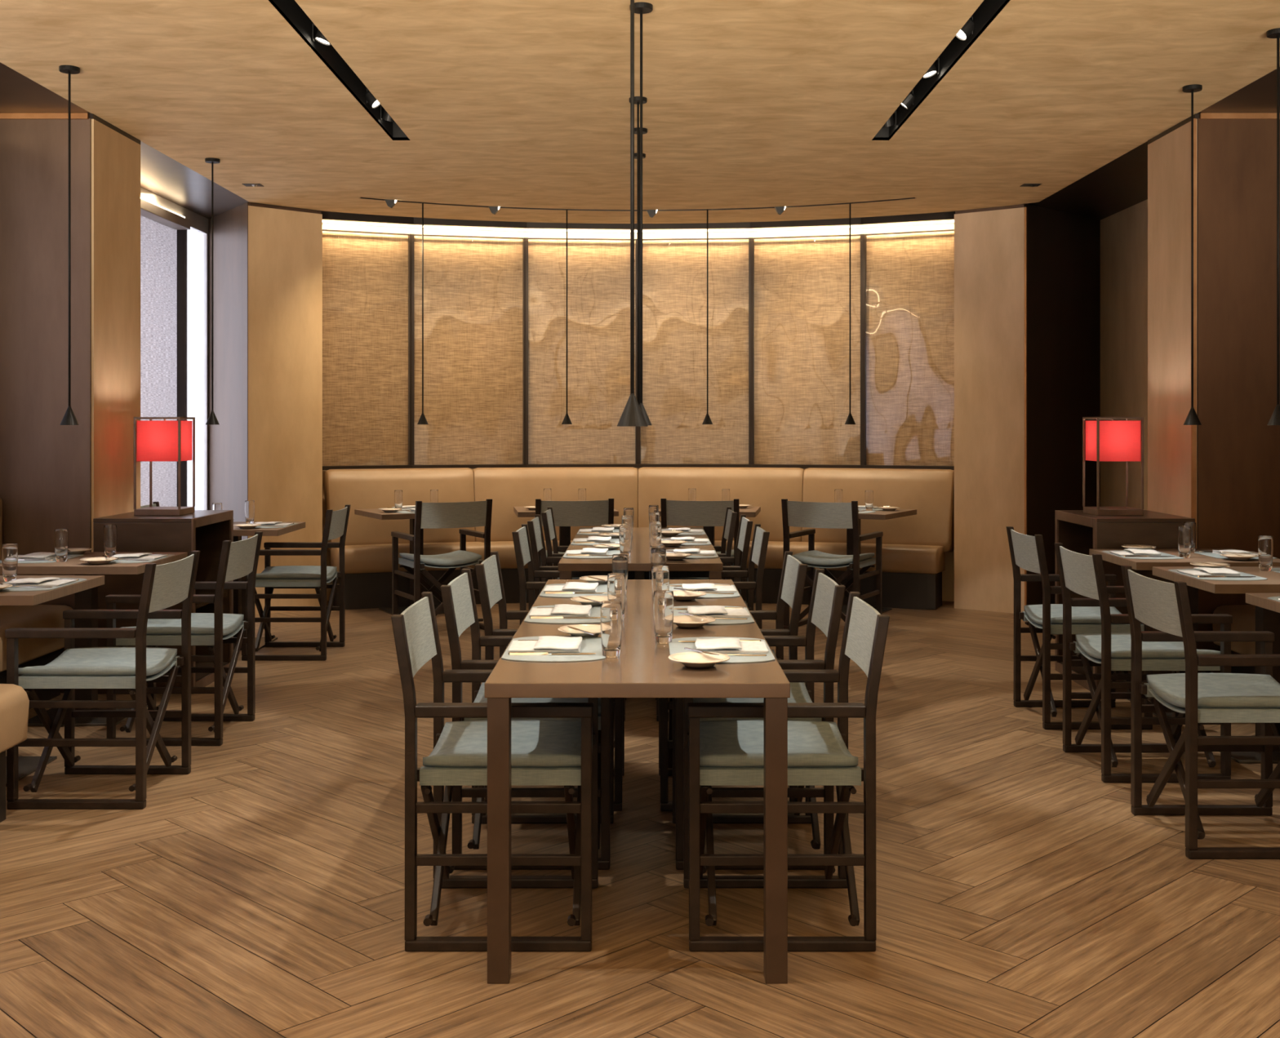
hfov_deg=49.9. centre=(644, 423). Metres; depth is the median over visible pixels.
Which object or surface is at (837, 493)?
tumbler
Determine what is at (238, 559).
chair
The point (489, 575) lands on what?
chair
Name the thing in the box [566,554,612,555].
table knife
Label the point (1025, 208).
trim
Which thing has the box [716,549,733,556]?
seat cushion
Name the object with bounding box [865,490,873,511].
tumbler
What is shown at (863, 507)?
napkin
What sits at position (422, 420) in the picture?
pendant lamp
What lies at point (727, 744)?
seat cushion
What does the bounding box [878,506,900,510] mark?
bread plate
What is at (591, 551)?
napkin
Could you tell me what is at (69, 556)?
placemat
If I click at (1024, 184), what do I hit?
recessed light
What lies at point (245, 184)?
recessed light
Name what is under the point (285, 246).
wall
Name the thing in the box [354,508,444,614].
pedestal table
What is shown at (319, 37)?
ceiling spotlight
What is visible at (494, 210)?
track spotlight
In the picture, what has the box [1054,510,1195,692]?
sideboard
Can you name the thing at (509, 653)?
table knife
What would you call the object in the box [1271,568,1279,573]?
placemat
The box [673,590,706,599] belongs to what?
bread plate
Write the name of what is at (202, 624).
seat cushion
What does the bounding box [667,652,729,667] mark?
bread plate
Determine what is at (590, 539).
napkin
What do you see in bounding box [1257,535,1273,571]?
tumbler
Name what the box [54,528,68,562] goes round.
tumbler
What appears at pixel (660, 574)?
tumbler
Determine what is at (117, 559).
fork
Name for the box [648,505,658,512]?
tumbler
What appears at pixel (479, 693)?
seat cushion
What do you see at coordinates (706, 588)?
napkin
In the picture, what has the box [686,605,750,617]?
napkin
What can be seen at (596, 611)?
placemat
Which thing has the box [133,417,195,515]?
table lamp
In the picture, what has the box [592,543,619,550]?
bread plate
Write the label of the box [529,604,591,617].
napkin
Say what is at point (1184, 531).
tumbler
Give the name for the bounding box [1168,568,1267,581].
placemat
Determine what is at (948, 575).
wall
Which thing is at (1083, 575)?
chair
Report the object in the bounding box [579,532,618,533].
table knife
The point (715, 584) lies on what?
table knife
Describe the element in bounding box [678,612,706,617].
butter knife
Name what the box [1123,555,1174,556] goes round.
table knife
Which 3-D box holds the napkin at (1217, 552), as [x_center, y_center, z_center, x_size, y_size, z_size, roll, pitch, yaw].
[2.913,0.631,6.737,0.204,0.021,0.180,0,0,1]
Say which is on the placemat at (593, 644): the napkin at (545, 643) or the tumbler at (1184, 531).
the napkin at (545, 643)
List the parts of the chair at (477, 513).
leg, armrest, leg, seat rail, seat, backrest, leg, armrest, rail, leg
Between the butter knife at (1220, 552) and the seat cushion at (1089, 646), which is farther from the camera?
the butter knife at (1220, 552)
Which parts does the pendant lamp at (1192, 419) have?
rod, lamp shade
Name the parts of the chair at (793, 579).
leg, leg, rail, rail, armrest, armrest, leg, backrest, leg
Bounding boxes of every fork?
[11,586,53,587]
[116,559,150,560]
[518,638,585,640]
[706,592,733,594]
[715,617,747,619]
[724,653,766,656]
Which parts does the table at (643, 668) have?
leg, leg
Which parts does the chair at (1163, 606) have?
leg, seat rail, backrest, leg, rail, armrest, seat, rail, armrest, leg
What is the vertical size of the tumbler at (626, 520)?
0.151 m
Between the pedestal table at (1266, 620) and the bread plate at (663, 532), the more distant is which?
the bread plate at (663, 532)
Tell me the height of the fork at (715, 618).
0.006 m
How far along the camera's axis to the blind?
9.83 m
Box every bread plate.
[0,583,13,591]
[67,547,92,554]
[80,556,118,564]
[233,524,260,528]
[378,508,401,512]
[523,506,535,510]
[557,624,600,637]
[570,595,607,605]
[578,575,607,584]
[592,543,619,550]
[597,533,618,538]
[601,524,621,528]
[661,530,684,535]
[661,540,687,546]
[666,552,692,559]
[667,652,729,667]
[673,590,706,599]
[673,615,715,627]
[739,504,751,508]
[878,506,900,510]
[1121,544,1155,549]
[1190,562,1230,568]
[1220,553,1257,559]
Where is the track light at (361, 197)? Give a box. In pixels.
[360,197,915,211]
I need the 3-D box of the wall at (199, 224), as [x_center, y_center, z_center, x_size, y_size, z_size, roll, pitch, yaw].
[-3.520,-0.104,3.750,0.200,3.000,16.500,0,0,0]
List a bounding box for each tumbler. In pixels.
[1,543,17,582]
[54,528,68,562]
[103,524,116,556]
[212,502,222,510]
[244,500,254,524]
[394,490,402,511]
[430,489,438,502]
[543,488,551,501]
[577,488,586,501]
[600,600,622,657]
[607,573,626,620]
[612,554,627,595]
[618,524,631,557]
[621,515,632,543]
[623,507,633,530]
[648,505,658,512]
[648,512,659,530]
[649,521,661,551]
[650,548,666,579]
[652,565,669,598]
[653,590,674,644]
[688,488,696,501]
[721,488,729,501]
[834,489,842,502]
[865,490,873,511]
[1177,525,1191,558]
[1183,522,1195,553]
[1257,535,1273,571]
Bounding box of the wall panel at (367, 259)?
[320,212,413,470]
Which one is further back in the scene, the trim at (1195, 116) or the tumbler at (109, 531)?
the trim at (1195, 116)
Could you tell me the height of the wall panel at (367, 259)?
1.998 m
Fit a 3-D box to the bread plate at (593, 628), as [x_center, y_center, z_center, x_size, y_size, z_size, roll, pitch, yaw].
[-0.180,0.632,4.175,0.165,0.020,0.165,0,0,-6]
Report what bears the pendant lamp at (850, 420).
hanging from the ceiling
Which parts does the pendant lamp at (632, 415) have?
lamp shade, rod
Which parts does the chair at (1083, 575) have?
leg, seat rail, backrest, armrest, leg, rail, seat, rail, armrest, leg, leg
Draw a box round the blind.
[140,215,177,506]
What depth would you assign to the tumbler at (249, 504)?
8.79 m
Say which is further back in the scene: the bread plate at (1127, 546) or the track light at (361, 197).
the track light at (361, 197)
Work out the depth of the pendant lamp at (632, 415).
3.60 m
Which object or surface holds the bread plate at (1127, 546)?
on the pedestal table at (1135, 564)
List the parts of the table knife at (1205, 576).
handle, blade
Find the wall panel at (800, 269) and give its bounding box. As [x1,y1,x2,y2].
[748,217,863,468]
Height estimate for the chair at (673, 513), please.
0.887 m
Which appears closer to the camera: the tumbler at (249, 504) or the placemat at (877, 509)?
the tumbler at (249, 504)
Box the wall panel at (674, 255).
[638,222,751,467]
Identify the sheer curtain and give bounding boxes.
[186,229,203,510]
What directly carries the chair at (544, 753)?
on the floor at (42, 997)
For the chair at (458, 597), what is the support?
on the floor at (42, 997)
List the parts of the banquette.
backrest, seat, seat, backrest, backrest, seat, seat, backrest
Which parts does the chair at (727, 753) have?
leg, leg, rail, seat rail, armrest, seat, rail, armrest, leg, seat rail, backrest, leg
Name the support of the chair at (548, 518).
on the floor at (42, 997)
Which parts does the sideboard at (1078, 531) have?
frame, panel, panel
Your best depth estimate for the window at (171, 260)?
10.06 m
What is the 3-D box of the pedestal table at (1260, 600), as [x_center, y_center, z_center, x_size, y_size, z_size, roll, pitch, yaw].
[2.660,1.021,4.900,0.740,0.750,0.680,0,0,0]
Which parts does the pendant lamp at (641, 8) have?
rod, lamp shade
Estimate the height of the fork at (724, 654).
0.006 m
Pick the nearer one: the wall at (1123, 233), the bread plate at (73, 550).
the bread plate at (73, 550)
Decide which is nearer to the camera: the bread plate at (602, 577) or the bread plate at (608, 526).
the bread plate at (602, 577)
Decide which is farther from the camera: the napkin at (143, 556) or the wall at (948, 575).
the wall at (948, 575)
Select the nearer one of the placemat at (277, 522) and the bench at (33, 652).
the bench at (33, 652)
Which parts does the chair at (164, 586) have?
leg, leg, armrest, rail, seat, armrest, rail, leg, backrest, seat rail, leg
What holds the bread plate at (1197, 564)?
on the pedestal table at (1266, 620)
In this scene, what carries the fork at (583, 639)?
on the placemat at (593, 644)
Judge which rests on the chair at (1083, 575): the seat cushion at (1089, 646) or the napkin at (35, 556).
the seat cushion at (1089, 646)
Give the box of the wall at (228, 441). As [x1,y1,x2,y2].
[208,202,250,540]
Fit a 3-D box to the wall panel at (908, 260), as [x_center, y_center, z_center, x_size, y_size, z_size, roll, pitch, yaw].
[2.168,-0.635,10.803,0.954,1.998,0.155,0,0,23]
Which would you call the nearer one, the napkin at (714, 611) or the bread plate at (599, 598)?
the napkin at (714, 611)
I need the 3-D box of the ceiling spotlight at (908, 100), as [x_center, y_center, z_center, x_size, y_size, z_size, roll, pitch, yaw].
[1.345,-1.665,7.078,0.103,0.097,0.078,0,0,0]
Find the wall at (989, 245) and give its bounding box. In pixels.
[954,207,1024,613]
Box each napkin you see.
[7,577,76,586]
[17,552,55,559]
[111,552,166,559]
[254,521,293,526]
[391,505,415,509]
[508,635,582,652]
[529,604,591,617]
[543,582,598,592]
[565,547,608,555]
[573,536,611,542]
[579,527,613,532]
[668,527,702,533]
[670,537,708,542]
[673,548,715,555]
[681,582,736,592]
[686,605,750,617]
[694,637,768,653]
[857,505,879,509]
[1109,548,1161,555]
[1177,567,1240,576]
[1212,549,1258,555]
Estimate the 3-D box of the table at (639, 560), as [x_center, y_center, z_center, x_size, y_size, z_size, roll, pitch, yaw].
[-0.017,1.021,7.445,0.760,0.750,2.190,0,0,0]
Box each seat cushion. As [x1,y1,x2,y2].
[18,647,177,676]
[120,613,244,635]
[255,565,337,580]
[400,550,481,565]
[422,720,592,768]
[473,682,600,715]
[648,571,722,579]
[693,682,812,702]
[699,720,857,768]
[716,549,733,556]
[791,550,874,565]
[1024,604,1142,625]
[1075,632,1220,659]
[1146,673,1279,708]
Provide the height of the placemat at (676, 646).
0.003 m
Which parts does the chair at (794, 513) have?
leg, rail, armrest, leg, backrest, seat, seat rail, leg, armrest, leg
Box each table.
[0,552,187,726]
[0,575,104,786]
[233,521,305,650]
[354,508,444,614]
[484,579,790,984]
[513,506,618,552]
[558,527,722,579]
[658,506,760,546]
[841,509,916,615]
[1088,549,1279,717]
[1152,566,1279,764]
[1245,593,1279,613]
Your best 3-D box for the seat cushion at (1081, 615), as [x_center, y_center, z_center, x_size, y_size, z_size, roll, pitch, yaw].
[2.082,0.922,6.530,0.450,0.070,0.446,0,0,0]
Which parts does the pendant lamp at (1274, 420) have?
lamp shade, rod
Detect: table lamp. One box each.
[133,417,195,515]
[1082,417,1143,515]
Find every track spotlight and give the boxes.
[384,199,396,208]
[488,206,499,214]
[646,209,657,217]
[774,206,786,214]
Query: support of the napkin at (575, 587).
on the placemat at (602, 588)
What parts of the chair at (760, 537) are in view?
leg, armrest, armrest, leg, backrest, leg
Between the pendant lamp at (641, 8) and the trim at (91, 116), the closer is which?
the pendant lamp at (641, 8)
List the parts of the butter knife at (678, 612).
handle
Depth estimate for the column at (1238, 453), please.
7.12 m
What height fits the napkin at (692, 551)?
0.021 m
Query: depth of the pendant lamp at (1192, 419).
6.55 m
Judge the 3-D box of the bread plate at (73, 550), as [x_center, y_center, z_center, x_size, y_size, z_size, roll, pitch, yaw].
[-2.813,0.632,6.795,0.165,0.020,0.165,0,0,-8]
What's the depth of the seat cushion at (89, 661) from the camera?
5.24 m
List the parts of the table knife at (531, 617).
handle, blade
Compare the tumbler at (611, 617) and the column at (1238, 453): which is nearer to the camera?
the tumbler at (611, 617)
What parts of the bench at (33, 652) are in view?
backrest, seat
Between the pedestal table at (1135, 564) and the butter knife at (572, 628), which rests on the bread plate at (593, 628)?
the butter knife at (572, 628)
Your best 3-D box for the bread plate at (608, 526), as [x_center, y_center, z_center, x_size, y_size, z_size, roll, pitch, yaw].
[-0.180,0.632,8.405,0.165,0.020,0.165,0,0,39]
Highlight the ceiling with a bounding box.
[0,0,1279,223]
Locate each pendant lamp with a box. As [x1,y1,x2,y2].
[58,65,79,425]
[204,157,220,424]
[417,202,428,424]
[561,208,572,424]
[616,0,648,426]
[629,96,647,404]
[634,2,653,425]
[634,127,647,404]
[634,152,645,159]
[702,208,712,424]
[844,202,855,424]
[1182,84,1202,425]
[1266,27,1279,425]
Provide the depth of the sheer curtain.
10.56 m
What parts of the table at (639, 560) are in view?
leg, leg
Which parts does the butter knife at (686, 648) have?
handle, blade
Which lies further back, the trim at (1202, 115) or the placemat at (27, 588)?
the trim at (1202, 115)
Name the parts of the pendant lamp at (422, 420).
lamp shade, rod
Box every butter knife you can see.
[567,626,595,635]
[578,596,600,603]
[586,576,607,581]
[673,587,697,591]
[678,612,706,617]
[684,647,719,655]
[1198,562,1231,567]
[1220,551,1250,554]
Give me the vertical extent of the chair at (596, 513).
0.887 m
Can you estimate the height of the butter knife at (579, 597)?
0.004 m
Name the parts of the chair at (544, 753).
leg, seat rail, backrest, leg, armrest, rail, seat, armrest, seat rail, rail, leg, leg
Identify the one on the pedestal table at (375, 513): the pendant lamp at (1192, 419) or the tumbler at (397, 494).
the tumbler at (397, 494)
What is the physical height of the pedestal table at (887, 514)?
0.750 m
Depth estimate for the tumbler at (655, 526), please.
6.89 m
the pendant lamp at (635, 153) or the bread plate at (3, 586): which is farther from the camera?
the pendant lamp at (635, 153)
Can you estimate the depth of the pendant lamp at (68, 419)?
6.20 m
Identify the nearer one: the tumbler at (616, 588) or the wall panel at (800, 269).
the tumbler at (616, 588)
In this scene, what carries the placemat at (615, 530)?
on the table at (639, 560)
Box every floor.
[0,600,1279,1037]
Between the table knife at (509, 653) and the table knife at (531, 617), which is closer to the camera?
the table knife at (509, 653)
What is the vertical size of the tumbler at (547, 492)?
0.151 m
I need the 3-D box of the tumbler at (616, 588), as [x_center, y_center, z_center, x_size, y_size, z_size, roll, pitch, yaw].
[-0.091,0.570,4.520,0.061,0.151,0.061,0,0,-29]
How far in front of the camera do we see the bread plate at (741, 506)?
10.44 m
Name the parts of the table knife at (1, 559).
blade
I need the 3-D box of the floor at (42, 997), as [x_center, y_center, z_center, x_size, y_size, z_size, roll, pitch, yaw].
[0.077,1.396,3.788,10.320,0.001,17.673,0,0,0]
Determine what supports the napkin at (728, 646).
on the placemat at (676, 646)
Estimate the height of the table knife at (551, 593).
0.006 m
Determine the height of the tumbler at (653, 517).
0.151 m
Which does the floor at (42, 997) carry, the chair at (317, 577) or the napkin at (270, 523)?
the chair at (317, 577)
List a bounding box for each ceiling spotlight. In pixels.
[312,22,330,45]
[365,88,380,108]
[380,105,394,121]
[882,111,896,127]
[900,89,915,109]
[922,57,939,78]
[955,16,974,40]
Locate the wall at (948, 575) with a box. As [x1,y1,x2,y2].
[322,463,954,601]
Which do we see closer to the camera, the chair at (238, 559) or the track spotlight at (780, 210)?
the chair at (238, 559)
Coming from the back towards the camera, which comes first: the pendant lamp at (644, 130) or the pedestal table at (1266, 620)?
the pendant lamp at (644, 130)
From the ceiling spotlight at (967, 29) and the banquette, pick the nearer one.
the ceiling spotlight at (967, 29)
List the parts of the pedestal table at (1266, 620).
plate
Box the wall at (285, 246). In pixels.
[248,205,322,615]
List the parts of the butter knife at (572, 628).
blade, handle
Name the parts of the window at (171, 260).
frame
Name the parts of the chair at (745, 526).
armrest, armrest, leg, backrest, leg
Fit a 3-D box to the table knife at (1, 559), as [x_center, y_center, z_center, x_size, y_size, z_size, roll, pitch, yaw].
[-2.889,0.639,6.442,0.242,0.006,0.020,0,0,1]
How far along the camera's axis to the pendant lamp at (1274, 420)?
5.62 m
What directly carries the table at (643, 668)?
on the floor at (42, 997)
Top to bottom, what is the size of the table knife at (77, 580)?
0.006 m
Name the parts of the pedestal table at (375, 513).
plate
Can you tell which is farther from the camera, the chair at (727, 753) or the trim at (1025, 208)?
the trim at (1025, 208)
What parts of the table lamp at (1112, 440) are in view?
post, post, frame, lamp shade, post, post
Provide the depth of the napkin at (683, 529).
8.13 m
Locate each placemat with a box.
[0,554,84,563]
[0,577,87,591]
[109,554,174,563]
[238,522,297,528]
[393,511,415,513]
[501,635,605,662]
[524,604,600,623]
[539,583,607,597]
[562,549,620,558]
[570,537,619,545]
[577,528,619,535]
[661,528,705,535]
[661,537,711,545]
[666,549,718,558]
[668,636,775,663]
[669,583,740,598]
[673,605,754,624]
[858,511,875,513]
[859,508,885,511]
[1102,550,1183,559]
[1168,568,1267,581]
[1194,550,1276,559]
[1267,596,1279,602]
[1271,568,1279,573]
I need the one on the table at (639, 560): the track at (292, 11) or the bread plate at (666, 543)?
the bread plate at (666, 543)
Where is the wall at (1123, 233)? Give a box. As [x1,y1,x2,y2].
[1100,199,1147,510]
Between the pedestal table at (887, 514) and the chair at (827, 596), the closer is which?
the chair at (827, 596)
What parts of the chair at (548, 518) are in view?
leg, backrest, leg, armrest, armrest, leg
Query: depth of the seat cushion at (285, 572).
8.37 m
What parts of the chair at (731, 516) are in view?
leg, armrest, armrest, leg, backrest, leg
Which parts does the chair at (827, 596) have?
leg, leg, rail, seat rail, rail, seat, armrest, armrest, leg, backrest, leg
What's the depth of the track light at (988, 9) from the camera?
6.30 m
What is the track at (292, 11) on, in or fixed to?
attached to the ceiling
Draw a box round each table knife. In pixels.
[0,559,53,560]
[59,578,79,581]
[146,554,168,555]
[508,652,595,655]
[529,616,599,618]
[544,591,607,594]
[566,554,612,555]
[573,542,594,543]
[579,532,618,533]
[670,584,731,586]
[674,607,743,609]
[678,640,760,642]
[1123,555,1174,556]
[1196,575,1256,577]
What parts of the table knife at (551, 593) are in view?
handle, blade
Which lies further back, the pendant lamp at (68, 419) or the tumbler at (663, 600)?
the pendant lamp at (68, 419)
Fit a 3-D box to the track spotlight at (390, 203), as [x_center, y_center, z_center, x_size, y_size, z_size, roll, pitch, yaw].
[-1.826,-1.591,9.890,0.095,0.082,0.048,0,0,0]
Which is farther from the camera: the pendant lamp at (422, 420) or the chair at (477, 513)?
the pendant lamp at (422, 420)
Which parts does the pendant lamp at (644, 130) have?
rod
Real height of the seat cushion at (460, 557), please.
0.070 m
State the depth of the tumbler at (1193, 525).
6.84 m
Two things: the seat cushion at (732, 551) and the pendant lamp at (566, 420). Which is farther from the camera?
the pendant lamp at (566, 420)
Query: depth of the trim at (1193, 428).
7.12 m
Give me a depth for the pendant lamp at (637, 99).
6.79 m
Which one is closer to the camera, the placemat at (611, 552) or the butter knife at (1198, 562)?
the butter knife at (1198, 562)
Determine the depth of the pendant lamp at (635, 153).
8.18 m
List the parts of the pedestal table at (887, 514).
plate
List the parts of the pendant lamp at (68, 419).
lamp shade, rod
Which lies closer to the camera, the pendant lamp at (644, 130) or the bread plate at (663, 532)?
the pendant lamp at (644, 130)
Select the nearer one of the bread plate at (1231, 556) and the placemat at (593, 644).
the placemat at (593, 644)
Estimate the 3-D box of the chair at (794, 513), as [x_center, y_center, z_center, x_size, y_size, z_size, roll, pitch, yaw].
[1.279,0.953,9.355,0.542,0.887,0.537,0,0,28]
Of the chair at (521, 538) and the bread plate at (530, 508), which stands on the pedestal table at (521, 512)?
the bread plate at (530, 508)
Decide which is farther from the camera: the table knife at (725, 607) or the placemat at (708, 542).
the placemat at (708, 542)
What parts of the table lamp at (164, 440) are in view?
post, post, frame, lamp shade, post, post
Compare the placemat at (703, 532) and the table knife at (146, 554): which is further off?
the placemat at (703, 532)
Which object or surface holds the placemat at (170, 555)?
on the pedestal table at (87, 599)
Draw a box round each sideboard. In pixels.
[93,510,233,693]
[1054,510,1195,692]
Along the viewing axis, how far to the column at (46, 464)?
7.12 m
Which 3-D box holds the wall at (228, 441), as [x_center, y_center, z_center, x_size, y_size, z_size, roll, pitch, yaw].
[-3.096,-0.104,10.580,0.314,3.000,1.268,0,0,-32]
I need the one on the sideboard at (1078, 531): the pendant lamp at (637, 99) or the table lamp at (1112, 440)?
the table lamp at (1112, 440)
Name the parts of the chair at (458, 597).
leg, backrest, leg, armrest, armrest, rail, seat, seat rail, rail, leg, leg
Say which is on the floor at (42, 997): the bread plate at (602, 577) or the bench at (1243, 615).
the bench at (1243, 615)
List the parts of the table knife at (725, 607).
handle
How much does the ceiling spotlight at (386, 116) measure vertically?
0.092 m
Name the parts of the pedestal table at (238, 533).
plate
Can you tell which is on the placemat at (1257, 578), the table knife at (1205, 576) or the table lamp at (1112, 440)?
the table knife at (1205, 576)
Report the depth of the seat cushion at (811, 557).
9.26 m
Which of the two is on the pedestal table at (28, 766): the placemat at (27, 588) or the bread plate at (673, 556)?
the placemat at (27, 588)
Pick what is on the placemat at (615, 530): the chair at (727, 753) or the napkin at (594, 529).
the napkin at (594, 529)
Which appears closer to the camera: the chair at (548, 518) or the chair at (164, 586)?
the chair at (164, 586)
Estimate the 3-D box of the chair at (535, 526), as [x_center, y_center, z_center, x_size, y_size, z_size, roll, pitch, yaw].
[-0.342,0.953,7.410,0.537,0.887,0.542,0,0,0]
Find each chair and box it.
[4,551,199,809]
[105,531,262,746]
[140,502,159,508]
[241,504,351,661]
[391,498,492,630]
[391,591,598,951]
[440,568,613,870]
[475,551,624,811]
[511,524,626,721]
[527,515,630,601]
[531,498,613,566]
[541,506,635,580]
[644,506,737,579]
[650,515,752,600]
[655,524,769,721]
[658,551,807,811]
[660,498,742,594]
[672,568,845,870]
[683,591,889,951]
[781,498,883,630]
[1006,526,1152,729]
[1054,542,1232,782]
[1120,565,1279,859]
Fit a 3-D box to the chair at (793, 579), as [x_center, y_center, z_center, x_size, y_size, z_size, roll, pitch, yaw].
[0.322,0.953,5.210,0.537,0.887,0.542,0,0,0]
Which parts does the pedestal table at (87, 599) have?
plate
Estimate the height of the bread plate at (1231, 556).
0.020 m
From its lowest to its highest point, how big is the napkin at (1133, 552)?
0.021 m
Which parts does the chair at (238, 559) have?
leg, leg, armrest, rail, seat, rail, armrest, leg, backrest, seat rail, leg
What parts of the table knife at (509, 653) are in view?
handle, blade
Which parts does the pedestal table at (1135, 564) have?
plate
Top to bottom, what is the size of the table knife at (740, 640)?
0.006 m
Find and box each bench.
[0,497,72,709]
[0,684,29,822]
[1212,604,1255,674]
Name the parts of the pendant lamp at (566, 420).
lamp shade, rod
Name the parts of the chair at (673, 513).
leg, backrest, leg, leg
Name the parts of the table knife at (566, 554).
handle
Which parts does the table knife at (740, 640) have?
blade, handle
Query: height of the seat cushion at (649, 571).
0.070 m
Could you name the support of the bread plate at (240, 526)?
on the pedestal table at (238, 533)
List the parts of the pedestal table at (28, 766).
plate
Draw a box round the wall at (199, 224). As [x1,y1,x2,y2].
[140,187,208,510]
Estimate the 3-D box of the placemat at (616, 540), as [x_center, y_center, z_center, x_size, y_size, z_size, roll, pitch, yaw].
[-0.249,0.644,7.500,0.286,0.003,0.440,0,0,0]
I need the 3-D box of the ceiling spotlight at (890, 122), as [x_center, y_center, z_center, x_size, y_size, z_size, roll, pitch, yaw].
[1.338,-1.669,7.554,0.090,0.091,0.087,0,0,0]
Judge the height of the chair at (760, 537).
0.887 m
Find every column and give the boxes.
[0,118,140,693]
[1147,118,1279,673]
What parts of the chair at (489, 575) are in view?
leg, backrest, leg, armrest, armrest, rail, leg, rail, leg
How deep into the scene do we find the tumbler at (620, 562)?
5.16 m
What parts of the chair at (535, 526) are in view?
leg, backrest, leg, armrest, armrest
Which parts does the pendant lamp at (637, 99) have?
rod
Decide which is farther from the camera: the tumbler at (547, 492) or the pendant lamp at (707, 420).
the tumbler at (547, 492)
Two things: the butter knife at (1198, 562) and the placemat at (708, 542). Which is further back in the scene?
the placemat at (708, 542)
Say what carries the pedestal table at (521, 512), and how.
on the floor at (42, 997)
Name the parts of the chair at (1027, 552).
leg, seat rail, backrest, leg, rail, armrest, seat, armrest, rail, leg, leg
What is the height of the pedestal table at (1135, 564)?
0.750 m
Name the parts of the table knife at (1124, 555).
handle, blade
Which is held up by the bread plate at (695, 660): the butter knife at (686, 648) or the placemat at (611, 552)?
the butter knife at (686, 648)
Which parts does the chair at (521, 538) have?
leg, backrest, leg, armrest, armrest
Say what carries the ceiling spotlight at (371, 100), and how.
attached to the track at (292, 11)
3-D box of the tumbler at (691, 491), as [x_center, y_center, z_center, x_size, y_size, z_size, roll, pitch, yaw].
[0.365,0.570,10.442,0.061,0.151,0.061,0,0,30]
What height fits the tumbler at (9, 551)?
0.151 m
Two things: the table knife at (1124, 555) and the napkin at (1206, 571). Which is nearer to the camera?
the napkin at (1206, 571)
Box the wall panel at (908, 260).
[860,212,955,470]
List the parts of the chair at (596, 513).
leg, backrest, leg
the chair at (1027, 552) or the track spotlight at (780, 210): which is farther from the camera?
the track spotlight at (780, 210)
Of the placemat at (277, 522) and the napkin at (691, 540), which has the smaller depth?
the napkin at (691, 540)
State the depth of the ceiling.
6.77 m
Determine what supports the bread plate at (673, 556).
on the table at (639, 560)
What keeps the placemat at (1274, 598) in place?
on the pedestal table at (1260, 600)
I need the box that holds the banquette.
[324,466,954,609]
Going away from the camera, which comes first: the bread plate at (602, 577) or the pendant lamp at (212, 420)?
the bread plate at (602, 577)
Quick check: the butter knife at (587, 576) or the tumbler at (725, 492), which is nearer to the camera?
the butter knife at (587, 576)
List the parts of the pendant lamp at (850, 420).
lamp shade, rod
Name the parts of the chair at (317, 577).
leg, leg, rail, armrest, seat, armrest, rail, leg, backrest, seat rail, leg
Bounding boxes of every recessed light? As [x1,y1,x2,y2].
[241,183,263,186]
[1019,183,1041,186]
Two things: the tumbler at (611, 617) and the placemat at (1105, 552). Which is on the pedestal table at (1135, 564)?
the placemat at (1105, 552)
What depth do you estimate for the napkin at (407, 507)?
10.33 m
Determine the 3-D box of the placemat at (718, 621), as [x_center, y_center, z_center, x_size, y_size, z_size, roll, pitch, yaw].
[0.215,0.644,4.630,0.286,0.003,0.440,0,0,0]
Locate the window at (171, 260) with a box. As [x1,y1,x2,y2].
[140,196,203,510]
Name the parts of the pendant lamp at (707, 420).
lamp shade, rod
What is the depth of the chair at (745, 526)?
7.47 m
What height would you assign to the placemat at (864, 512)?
0.003 m
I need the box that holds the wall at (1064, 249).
[1024,204,1100,605]
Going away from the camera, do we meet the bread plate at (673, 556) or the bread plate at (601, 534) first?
the bread plate at (673, 556)
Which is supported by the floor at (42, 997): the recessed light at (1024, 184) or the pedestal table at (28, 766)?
the pedestal table at (28, 766)
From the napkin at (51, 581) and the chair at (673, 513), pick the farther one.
the chair at (673, 513)
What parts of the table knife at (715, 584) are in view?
handle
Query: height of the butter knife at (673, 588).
0.004 m
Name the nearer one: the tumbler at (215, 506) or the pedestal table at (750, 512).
the tumbler at (215, 506)
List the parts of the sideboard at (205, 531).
panel, frame, panel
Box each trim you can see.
[0,112,88,119]
[88,114,140,144]
[250,202,320,213]
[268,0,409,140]
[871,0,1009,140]
[955,204,1024,213]
[1024,207,1026,605]
[1147,114,1199,144]
[1191,118,1196,549]
[1200,112,1279,119]
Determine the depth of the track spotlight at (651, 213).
10.33 m
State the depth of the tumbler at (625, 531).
6.64 m
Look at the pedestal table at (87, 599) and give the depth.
6.43 m
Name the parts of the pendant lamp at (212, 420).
rod, lamp shade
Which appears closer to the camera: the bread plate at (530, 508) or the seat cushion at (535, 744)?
the seat cushion at (535, 744)
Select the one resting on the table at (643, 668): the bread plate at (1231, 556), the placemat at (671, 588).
the placemat at (671, 588)
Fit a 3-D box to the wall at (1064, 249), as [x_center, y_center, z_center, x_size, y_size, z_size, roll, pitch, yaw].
[3.042,-0.104,10.672,0.523,3.000,1.252,0,0,45]
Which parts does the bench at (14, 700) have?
seat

